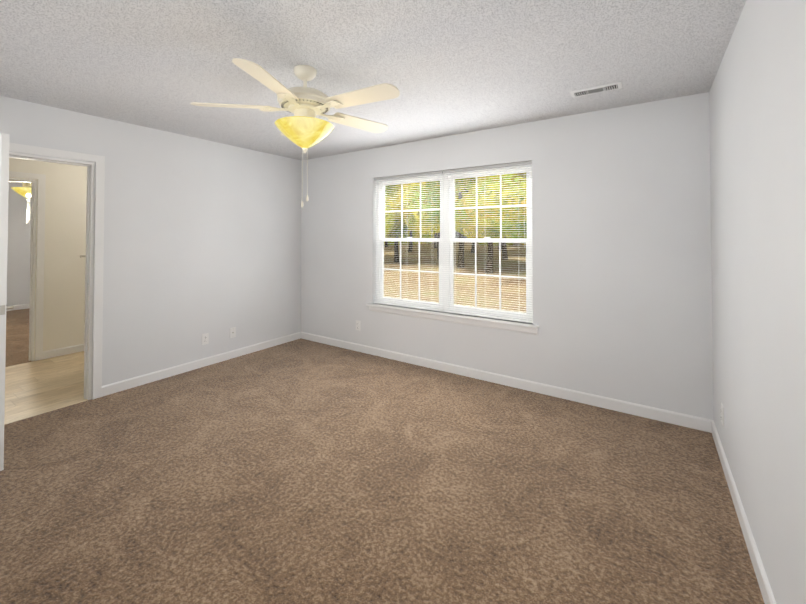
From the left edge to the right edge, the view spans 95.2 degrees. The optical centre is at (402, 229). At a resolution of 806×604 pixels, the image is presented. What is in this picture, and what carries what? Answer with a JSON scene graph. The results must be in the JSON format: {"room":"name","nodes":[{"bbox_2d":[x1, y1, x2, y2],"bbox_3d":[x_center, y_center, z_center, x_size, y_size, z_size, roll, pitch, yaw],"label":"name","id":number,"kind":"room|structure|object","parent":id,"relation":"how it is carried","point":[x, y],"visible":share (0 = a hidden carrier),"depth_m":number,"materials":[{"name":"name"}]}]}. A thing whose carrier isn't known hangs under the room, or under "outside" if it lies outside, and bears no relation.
{"room":"empty bedroom","nodes":[
{"label":"empty bedroom","id":0,"kind":"room"},
{"bbox_2d":[6,182,30,305],"bbox_3d":[-7.710,0.289,6.487,0.120,2.440,4.240,-1,-1,34],"label":"wall","id":1,"kind":"structure","parent":0,"point":[18,258],"depth_m":6.98,"materials":[{"name":"paint"}]},
{"bbox_2d":[6,304,29,310],"bbox_3d":[-7.657,1.464,6.426,0.013,0.088,3.930,-1,-1,34],"label":"baseboard","id":2,"kind":"structure","parent":1,"relation":"attached to","point":[23,306],"depth_m":6.99,"materials":[{"name":"paint"}]},
{"bbox_2d":[0,96,301,398],"bbox_3d":[-2.478,0.241,3.569,0.120,2.440,4.030,-1,-1,34],"label":"wall","id":3,"kind":"structure","parent":0,"point":[202,236],"depth_m":3.77,"materials":[{"name":"paint"}]},
{"bbox_2d":[0,133,13,470],"bbox_3d":[-2.724,0.429,2.358,0.770,2.000,0.223,-1,-1,34],"label":"bedroom door","id":4,"kind":"structure","parent":3,"relation":"in","point":[4,163],"depth_m":2.19,"materials":[{"name":"paint"}]},
{"bbox_2d":[9,143,104,399],"bbox_3d":[-3.649,0.409,3.391,1.902,2.098,5.394,-1,-1,34],"label":"door frame","id":5,"kind":"structure","parent":3,"relation":"attached to","point":[97,294],"depth_m":3.20,"materials":[{"name":"paint"}]},
{"bbox_2d":[102,332,301,396],"bbox_3d":[-2.017,1.426,4.116,0.013,0.088,2.194,-1,-1,34],"label":"baseboard","id":6,"kind":"structure","parent":3,"relation":"attached to","point":[126,384],"depth_m":3.82,"materials":[{"name":"paint"}]},
{"bbox_2d":[202,333,208,344],"bbox_3d":[-2.126,1.177,3.961,0.009,0.116,0.072,-1,-1,34],"label":"outlet","id":7,"kind":"object","parent":3,"relation":"attached to","point":[205,338],"visible":1,"depth_m":3.96,"materials":[{"name":"white plastic"}]},
{"bbox_2d":[230,327,235,337],"bbox_3d":[-1.948,1.181,4.221,0.015,0.116,0.072,-1,-1,34],"label":"outlet","id":8,"kind":"object","parent":3,"relation":"attached to","point":[233,332],"visible":1,"depth_m":4.22,"materials":[{"name":"white plastic"}]},
{"bbox_2d":[0,0,745,159],"bbox_3d":[-0.623,-1.060,2.344,4.590,0.120,4.030,-1,-1,34],"label":"ceiling","id":9,"kind":"structure","parent":0,"point":[449,67],"depth_m":2.16,"materials":[{"name":"white paint"}]},
{"bbox_2d":[190,58,399,206],"bbox_3d":[-0.570,-0.569,2.290,1.245,0.862,1.267,-1,-1,34],"label":"fan","id":10,"kind":"object","parent":9,"relation":"hanging from","point":[304,128],"visible":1,"depth_m":2.19,"materials":[{"name":"white wood"}]},
{"bbox_2d":[570,82,621,97],"bbox_3d":[1.369,-0.988,2.618,0.320,0.013,0.125,-1,-1,34],"label":"ceiling vent","id":11,"kind":"object","parent":9,"relation":"in","point":[599,89],"visible":1,"depth_m":2.60,"materials":[{"name":"metal"}]},
{"bbox_2d":[0,338,764,603],"bbox_3d":[-0.573,1.489,2.268,4.470,0.100,4.030,-1,-1,34],"label":"floor carpet","id":12,"kind":"object","parent":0,"point":[301,471],"visible":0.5,"depth_m":1.98,"materials":[{"name":"brown carpet"}]},
{"bbox_2d":[301,92,713,419],"bbox_3d":[0.453,0.246,3.924,4.350,2.440,0.170,-1,-1,34],"label":"wall","id":13,"kind":"structure","parent":0,"point":[621,253],"depth_m":3.11,"materials":[{"name":"paint"}]},
{"bbox_2d":[356,320,359,330],"bbox_3d":[-0.547,1.166,4.473,0.072,0.116,0.009,-1,-1,34],"label":"outlet","id":14,"kind":"object","parent":13,"relation":"attached to","point":[357,325],"visible":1,"depth_m":4.47,"materials":[{"name":"white plastic"}]},
{"bbox_2d":[366,164,538,334],"bbox_3d":[0.434,0.164,3.897,1.960,1.576,0.200,-1,-1,34],"label":"window","id":15,"kind":"structure","parent":13,"relation":"in","point":[446,240],"depth_m":3.90,"materials":[{"name":"plastic"}]},
{"bbox_2d":[374,171,443,311],"bbox_3d":[0.039,0.124,4.139,0.913,1.483,0.040,-1,-1,34],"label":"window blinds","id":16,"kind":"object","parent":15,"relation":"attached to","point":[408,176],"visible":0.98,"depth_m":4.13,"materials":[{"name":"white plastic"}]},
{"bbox_2d":[443,161,532,322],"bbox_3d":[0.807,0.116,3.623,0.913,1.483,0.040,-1,-1,34],"label":"window blinds","id":17,"kind":"object","parent":15,"relation":"attached to","point":[509,165],"visible":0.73,"depth_m":3.60,"materials":[{"name":"white plastic"}]},
{"bbox_2d":[302,332,709,431],"bbox_3d":[0.402,1.421,3.829,4.350,0.088,0.013,-1,-1,34],"label":"baseboard","id":18,"kind":"structure","parent":13,"relation":"attached to","point":[685,420],"depth_m":3.29,"materials":[{"name":"paint"}]},
{"bbox_2d":[709,0,805,603],"bbox_3d":[1.232,0.200,1.076,0.120,2.440,4.030,-1,-1,34],"label":"wall","id":19,"kind":"structure","parent":0,"point":[757,107],"depth_m":1.41,"materials":[{"name":"paint"}]},
{"bbox_2d":[710,420,775,603],"bbox_3d":[1.166,1.376,1.078,0.013,0.088,3.690,-1,-1,34],"label":"baseboard","id":20,"kind":"structure","parent":19,"relation":"attached to","point":[767,594],"depth_m":1.70,"materials":[{"name":"paint"}]},
{"label":"outside","id":21,"kind":"structure","parent":0,"visible":0},
{"bbox_2d":[384,242,525,312],"bbox_3d":[0.413,3.557,88.418,210.000,0.300,139.530,-1,-1,34],"label":"ground","id":22,"kind":"structure","parent":21,"point":[430,254],"depth_m":17.19,"materials":[{"name":"beige soil"}]},
{"bbox_2d":[385,184,419,237],"bbox_3d":[-2.882,-3.269,20.426,9.452,11.228,9.672,-1,-1,34],"label":"tree","id":23,"kind":"object","parent":22,"relation":"on","point":[392,215],"depth_m":18.95,"materials":[{"name":"green plant"}]},
{"bbox_2d":[386,213,431,261],"bbox_3d":[-0.806,-3.730,26.969,9.740,12.383,10.923,-1,-1,34],"label":"tree","id":24,"kind":"object","parent":22,"relation":"on","point":[397,235],"depth_m":25.83,"materials":[{"name":"green plant"}]},
{"bbox_2d":[408,226,413,251],"bbox_3d":[0.984,-4.679,43.696,11.666,14.843,11.882,-1,-1,34],"label":"tree","id":25,"kind":"object","parent":22,"relation":"on","point":[410,243],"depth_m":43.21,"materials":[{"name":"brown plant"}]},
{"bbox_2d":[434,233,436,248],"bbox_3d":[4.629,-5.611,56.608,12.185,17.093,16.123,-1,-1,34],"label":"tree","id":26,"kind":"object","parent":22,"relation":"on","point":[435,243],"depth_m":55.99,"materials":[{"name":"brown plant"}]},
{"bbox_2d":[387,178,502,267],"bbox_3d":[2.947,-3.812,22.350,8.899,12.395,9.972,-1,-1,34],"label":"tree","id":27,"kind":"object","parent":22,"relation":"on","point":[435,226],"depth_m":19.05,"materials":[{"name":"green plant"}]},
{"bbox_2d":[429,189,464,258],"bbox_3d":[3.239,-4.473,31.384,11.132,14.032,10.535,-1,-1,34],"label":"tree","id":28,"kind":"object","parent":22,"relation":"on","point":[438,235],"depth_m":30.75,"materials":[{"name":"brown plant"}]},
{"bbox_2d":[384,229,525,245],"bbox_3d":[4.767,-6.382,83.150,83.229,23.343,32.627,-1,-1,34],"label":"tree","id":29,"kind":"object","parent":22,"relation":"on","point":[414,234],"depth_m":73.74,"materials":[{"name":"green plant"}]},
{"bbox_2d":[465,178,474,252],"bbox_3d":[7.809,-3.618,40.852,12.776,12.634,12.736,-1,-1,34],"label":"tree","id":30,"kind":"object","parent":22,"relation":"on","point":[473,249],"depth_m":40.81,"materials":[{"name":"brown plant"}]},
{"bbox_2d":[426,173,525,273],"bbox_3d":[4.746,-3.433,19.043,8.971,11.525,9.216,-1,-1,34],"label":"tree","id":31,"kind":"object","parent":22,"relation":"on","point":[471,230],"depth_m":17.76,"materials":[{"name":"green plant"}]},
{"bbox_2d":[471,180,507,259],"bbox_3d":[8.324,-4.175,29.651,12.270,13.370,10.950,-1,-1,34],"label":"tree","id":32,"kind":"object","parent":22,"relation":"on","point":[504,254],"depth_m":29.69,"materials":[{"name":"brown plant"}]},
{"bbox_2d":[461,173,526,237],"bbox_3d":[6.702,-2.713,15.543,9.252,9.970,9.570,-1,-1,34],"label":"tree","id":33,"kind":"object","parent":22,"relation":"on","point":[505,213],"depth_m":14.79,"materials":[{"name":"green plant"}]},
{"bbox_3d":[-6.008,-1.010,5.365,4.220,0.120,4.240,-1,-1,34],"label":"ceiling","id":34,"kind":"structure","parent":0,"visible":0},
{"bbox_2d":[9,181,31,222],"bbox_3d":[-5.450,-0.518,5.427,1.272,0.862,1.229,-1,-1,34],"label":"ceiling fan","id":35,"kind":"object","parent":34,"relation":"hanging from","point":[24,190],"visible":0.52,"depth_m":5.30,"materials":[{"name":"glass"}]},
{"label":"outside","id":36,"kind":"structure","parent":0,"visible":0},
{"bbox_2d":[5,308,31,366],"bbox_3d":[-5.908,1.538,5.256,4.220,0.100,4.000,-1,-1,34],"label":"floor carpet","id":37,"kind":"object","parent":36,"point":[17,337],"depth_m":5.07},
{"bbox_2d":[4,351,87,424],"bbox_3d":[-3.601,1.508,3.338,1.750,0.098,5.390,-1,-1,34],"label":"floor","id":38,"kind":"structure","parent":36,"point":[35,388],"depth_m":3.43,"materials":[{"name":"brown wood"}]},
{"bbox_2d":[9,157,86,360],"bbox_3d":[-4.377,0.246,3.880,0.120,2.440,5.390,-1,-1,34],"label":"wall","id":39,"kind":"structure","parent":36,"point":[64,262],"depth_m":4.33,"materials":[{"name":"paint"}]}
]}

